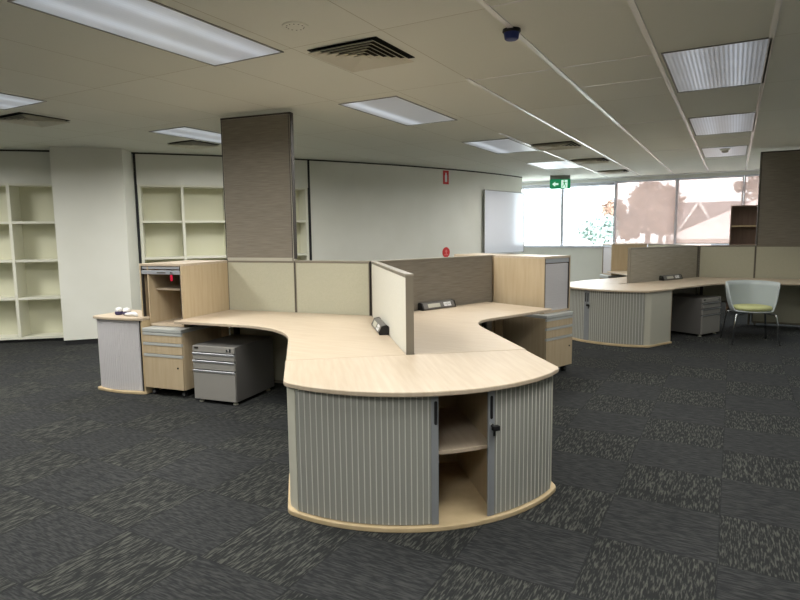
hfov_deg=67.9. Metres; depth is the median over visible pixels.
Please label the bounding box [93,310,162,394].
base cabinet
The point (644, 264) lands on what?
partition panel
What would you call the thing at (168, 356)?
drawer pedestal
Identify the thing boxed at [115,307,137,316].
trinket
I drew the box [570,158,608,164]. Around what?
ceiling vent
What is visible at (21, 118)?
ceiling vent
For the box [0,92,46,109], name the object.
recessed light
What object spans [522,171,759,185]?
trim
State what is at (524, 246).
trim
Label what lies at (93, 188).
column
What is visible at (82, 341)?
baseboard
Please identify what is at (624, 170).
ceiling vent
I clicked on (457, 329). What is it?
desk
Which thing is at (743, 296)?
tub chair
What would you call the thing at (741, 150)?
recessed light
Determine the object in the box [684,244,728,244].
house
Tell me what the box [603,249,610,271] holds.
shutter
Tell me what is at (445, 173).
sign
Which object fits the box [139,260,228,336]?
hutch
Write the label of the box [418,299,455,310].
outlet box
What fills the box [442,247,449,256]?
round sign
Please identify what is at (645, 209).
roller blind
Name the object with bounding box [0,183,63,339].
wall shelving
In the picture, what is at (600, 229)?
tree
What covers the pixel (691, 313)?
drawer pedestal
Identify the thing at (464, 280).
partition panel
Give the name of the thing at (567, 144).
ceiling vent
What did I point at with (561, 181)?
exit sign
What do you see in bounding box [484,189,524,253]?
whiteboard
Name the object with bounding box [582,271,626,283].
countertop
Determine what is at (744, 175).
window
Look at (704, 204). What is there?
roller blind
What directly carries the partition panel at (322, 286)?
on the floor
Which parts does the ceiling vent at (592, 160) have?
plate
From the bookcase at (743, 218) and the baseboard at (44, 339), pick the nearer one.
the baseboard at (44, 339)
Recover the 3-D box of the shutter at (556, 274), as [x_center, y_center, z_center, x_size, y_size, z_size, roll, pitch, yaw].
[1.607,-0.138,6.127,0.398,0.480,0.006,-6,8,-40]
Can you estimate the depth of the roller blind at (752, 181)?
12.13 m
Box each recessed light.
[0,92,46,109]
[7,0,283,65]
[148,126,220,143]
[338,96,456,125]
[462,138,538,153]
[526,160,582,169]
[661,37,772,92]
[688,112,756,135]
[701,145,747,157]
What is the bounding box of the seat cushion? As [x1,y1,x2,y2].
[733,304,772,311]
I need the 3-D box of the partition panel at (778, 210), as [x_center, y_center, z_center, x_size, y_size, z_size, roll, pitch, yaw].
[5.762,-1.503,8.774,0.813,1.390,0.053,3,7,27]
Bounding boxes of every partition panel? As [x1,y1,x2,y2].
[227,261,295,382]
[294,260,371,315]
[371,261,413,354]
[378,255,492,331]
[627,245,697,293]
[648,243,686,246]
[697,245,755,324]
[751,246,799,324]
[755,150,799,245]
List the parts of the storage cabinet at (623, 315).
tambour door, door rail, door rail, tambour door, plate, panel, panel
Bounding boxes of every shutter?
[545,263,567,308]
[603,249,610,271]
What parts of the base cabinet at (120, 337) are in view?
tambour door, plate, panel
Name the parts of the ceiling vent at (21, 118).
blade, blade, blade, blade, plate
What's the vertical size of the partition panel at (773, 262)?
1.215 m
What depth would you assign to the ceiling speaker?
3.37 m
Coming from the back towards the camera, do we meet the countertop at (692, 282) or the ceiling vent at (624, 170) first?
the ceiling vent at (624, 170)
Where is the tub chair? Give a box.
[720,280,780,345]
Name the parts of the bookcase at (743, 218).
panel, shelf, shelf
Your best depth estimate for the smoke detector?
8.76 m
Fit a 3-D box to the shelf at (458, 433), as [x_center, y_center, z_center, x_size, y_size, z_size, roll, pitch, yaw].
[0.129,0.730,3.339,1.444,0.022,0.718,-2,7,-9]
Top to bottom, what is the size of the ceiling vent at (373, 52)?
0.028 m
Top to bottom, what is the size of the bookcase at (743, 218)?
1.880 m
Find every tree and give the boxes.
[576,214,612,244]
[600,198,613,215]
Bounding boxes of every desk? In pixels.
[174,310,405,360]
[414,302,551,354]
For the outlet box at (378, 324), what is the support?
on the desk at (309, 335)
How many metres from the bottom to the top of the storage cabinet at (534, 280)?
1.217 m
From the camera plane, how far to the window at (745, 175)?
12.22 m
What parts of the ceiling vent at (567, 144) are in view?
plate, blade, blade, blade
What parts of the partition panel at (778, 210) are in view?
trim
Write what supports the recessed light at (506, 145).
in the ceiling
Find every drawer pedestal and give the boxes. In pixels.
[142,325,221,396]
[192,334,273,404]
[503,311,572,370]
[599,274,625,278]
[671,293,720,336]
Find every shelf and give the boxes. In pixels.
[156,285,179,290]
[438,407,486,454]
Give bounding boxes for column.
[49,146,140,340]
[220,112,297,260]
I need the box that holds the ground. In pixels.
[524,242,612,244]
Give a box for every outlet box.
[372,317,388,334]
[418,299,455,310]
[659,274,682,280]
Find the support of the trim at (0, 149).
attached to the wall at (360, 212)
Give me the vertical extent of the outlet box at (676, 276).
0.074 m
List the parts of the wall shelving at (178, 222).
panel, shelf, shelf, shelf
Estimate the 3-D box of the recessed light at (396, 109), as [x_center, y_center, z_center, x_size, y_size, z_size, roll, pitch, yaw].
[0.022,-1.844,5.851,0.610,0.006,1.310,3,7,29]
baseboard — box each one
[0,338,63,342]
[66,338,97,344]
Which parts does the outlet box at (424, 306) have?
blank plate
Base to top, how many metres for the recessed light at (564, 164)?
0.006 m
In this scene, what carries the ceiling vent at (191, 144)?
in the ceiling
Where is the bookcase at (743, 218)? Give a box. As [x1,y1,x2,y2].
[726,205,757,310]
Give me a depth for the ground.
122.14 m
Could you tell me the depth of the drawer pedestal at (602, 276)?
11.04 m
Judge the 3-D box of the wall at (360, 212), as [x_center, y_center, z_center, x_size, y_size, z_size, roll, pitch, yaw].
[-4.557,-0.906,9.761,15.848,2.650,2.725,-3,7,-16]
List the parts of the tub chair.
leg, leg, leg, leg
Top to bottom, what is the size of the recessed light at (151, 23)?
0.006 m
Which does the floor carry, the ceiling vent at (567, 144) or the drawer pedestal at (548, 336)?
the drawer pedestal at (548, 336)
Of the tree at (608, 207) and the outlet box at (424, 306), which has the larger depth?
the tree at (608, 207)
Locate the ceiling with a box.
[0,0,799,181]
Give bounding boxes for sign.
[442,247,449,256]
[443,170,448,183]
[550,175,570,188]
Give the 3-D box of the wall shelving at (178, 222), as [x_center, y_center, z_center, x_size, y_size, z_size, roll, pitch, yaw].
[-2.663,-0.686,9.248,2.490,2.195,0.404,-4,7,-24]
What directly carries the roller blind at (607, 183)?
attached to the window at (563, 190)
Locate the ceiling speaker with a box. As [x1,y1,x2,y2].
[282,21,308,30]
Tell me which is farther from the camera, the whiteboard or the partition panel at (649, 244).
the whiteboard
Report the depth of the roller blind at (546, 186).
14.21 m
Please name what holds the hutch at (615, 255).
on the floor
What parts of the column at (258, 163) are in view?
trim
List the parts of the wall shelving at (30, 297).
shelf, shelf, shelf, shelf, shelf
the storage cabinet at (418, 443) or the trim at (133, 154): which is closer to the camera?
the storage cabinet at (418, 443)
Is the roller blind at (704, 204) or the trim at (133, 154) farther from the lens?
the roller blind at (704, 204)
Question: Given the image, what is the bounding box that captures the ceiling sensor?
[502,26,520,41]
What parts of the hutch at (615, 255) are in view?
panel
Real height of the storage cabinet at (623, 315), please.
0.720 m
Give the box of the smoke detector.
[720,148,729,152]
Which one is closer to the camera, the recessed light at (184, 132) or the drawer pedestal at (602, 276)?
the recessed light at (184, 132)
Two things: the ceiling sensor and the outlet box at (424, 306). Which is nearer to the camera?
the ceiling sensor
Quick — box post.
[696,245,698,293]
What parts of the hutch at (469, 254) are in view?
panel, panel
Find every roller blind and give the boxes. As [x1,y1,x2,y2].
[522,184,549,189]
[570,181,614,187]
[615,178,675,244]
[676,175,743,243]
[744,174,758,204]
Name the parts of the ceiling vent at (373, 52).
plate, blade, blade, blade, blade, blade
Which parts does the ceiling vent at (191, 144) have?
blade, blade, plate, blade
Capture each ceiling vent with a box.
[0,112,69,127]
[168,140,219,148]
[307,37,414,71]
[531,141,580,150]
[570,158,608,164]
[598,169,628,173]
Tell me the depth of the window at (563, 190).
14.01 m
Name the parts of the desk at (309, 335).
support leg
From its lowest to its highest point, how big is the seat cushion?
0.064 m
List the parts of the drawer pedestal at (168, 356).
lip handle, drawer, lip handle, drawer, lip handle, drawer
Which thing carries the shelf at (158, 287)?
attached to the hutch at (171, 291)
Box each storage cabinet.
[283,350,558,532]
[566,281,674,347]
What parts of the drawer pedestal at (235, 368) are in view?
lock rail, drawer, drawer, drawer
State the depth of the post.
9.40 m
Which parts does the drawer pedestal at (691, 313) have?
drawer, drawer, drawer, lock rail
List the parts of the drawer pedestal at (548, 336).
drawer, drawer, drawer, lip handle, lip handle, lip handle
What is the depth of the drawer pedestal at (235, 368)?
5.22 m
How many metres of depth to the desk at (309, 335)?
4.67 m
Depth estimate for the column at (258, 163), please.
5.75 m
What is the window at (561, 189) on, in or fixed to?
in the wall at (585, 263)
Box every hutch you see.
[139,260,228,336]
[454,253,511,332]
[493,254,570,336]
[602,243,646,274]
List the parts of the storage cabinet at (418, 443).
panel, tambour door, plate, door rail, slot handle, panel, door rail, slot handle, tambour door, panel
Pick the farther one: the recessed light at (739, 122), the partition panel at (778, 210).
the partition panel at (778, 210)
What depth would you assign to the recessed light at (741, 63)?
4.29 m
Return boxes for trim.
[0,149,521,177]
[132,153,311,263]
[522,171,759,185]
[524,246,699,247]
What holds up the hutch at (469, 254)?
on the floor
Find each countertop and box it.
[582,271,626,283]
[626,277,799,294]
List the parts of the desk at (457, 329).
support leg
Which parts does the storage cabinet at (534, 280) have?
panel, panel, panel, panel, shutter rail, panel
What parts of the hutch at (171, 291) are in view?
panel, shutter rail, head rail, panel, panel, panel, panel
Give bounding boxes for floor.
[0,302,799,599]
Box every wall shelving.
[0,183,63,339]
[137,185,309,327]
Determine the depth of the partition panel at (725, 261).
9.23 m
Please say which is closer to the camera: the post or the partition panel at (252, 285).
the partition panel at (252, 285)
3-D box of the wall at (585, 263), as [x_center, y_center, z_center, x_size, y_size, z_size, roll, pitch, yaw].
[4.823,-0.686,13.759,13.000,1.090,0.200,3,7,29]
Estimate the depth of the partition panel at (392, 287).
4.11 m
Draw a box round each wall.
[0,149,521,309]
[521,247,698,291]
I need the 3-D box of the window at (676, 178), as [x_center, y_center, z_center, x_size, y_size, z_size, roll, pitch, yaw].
[5.454,-1.923,13.221,1.260,1.475,0.080,3,7,29]
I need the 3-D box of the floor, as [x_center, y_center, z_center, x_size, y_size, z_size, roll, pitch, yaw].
[-3.303,0.603,8.534,22.000,0.100,17.450,3,7,29]
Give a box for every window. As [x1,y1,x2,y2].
[524,189,561,245]
[561,181,615,245]
[614,178,677,245]
[675,175,744,246]
[743,175,745,204]
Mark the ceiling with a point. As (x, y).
(594, 75)

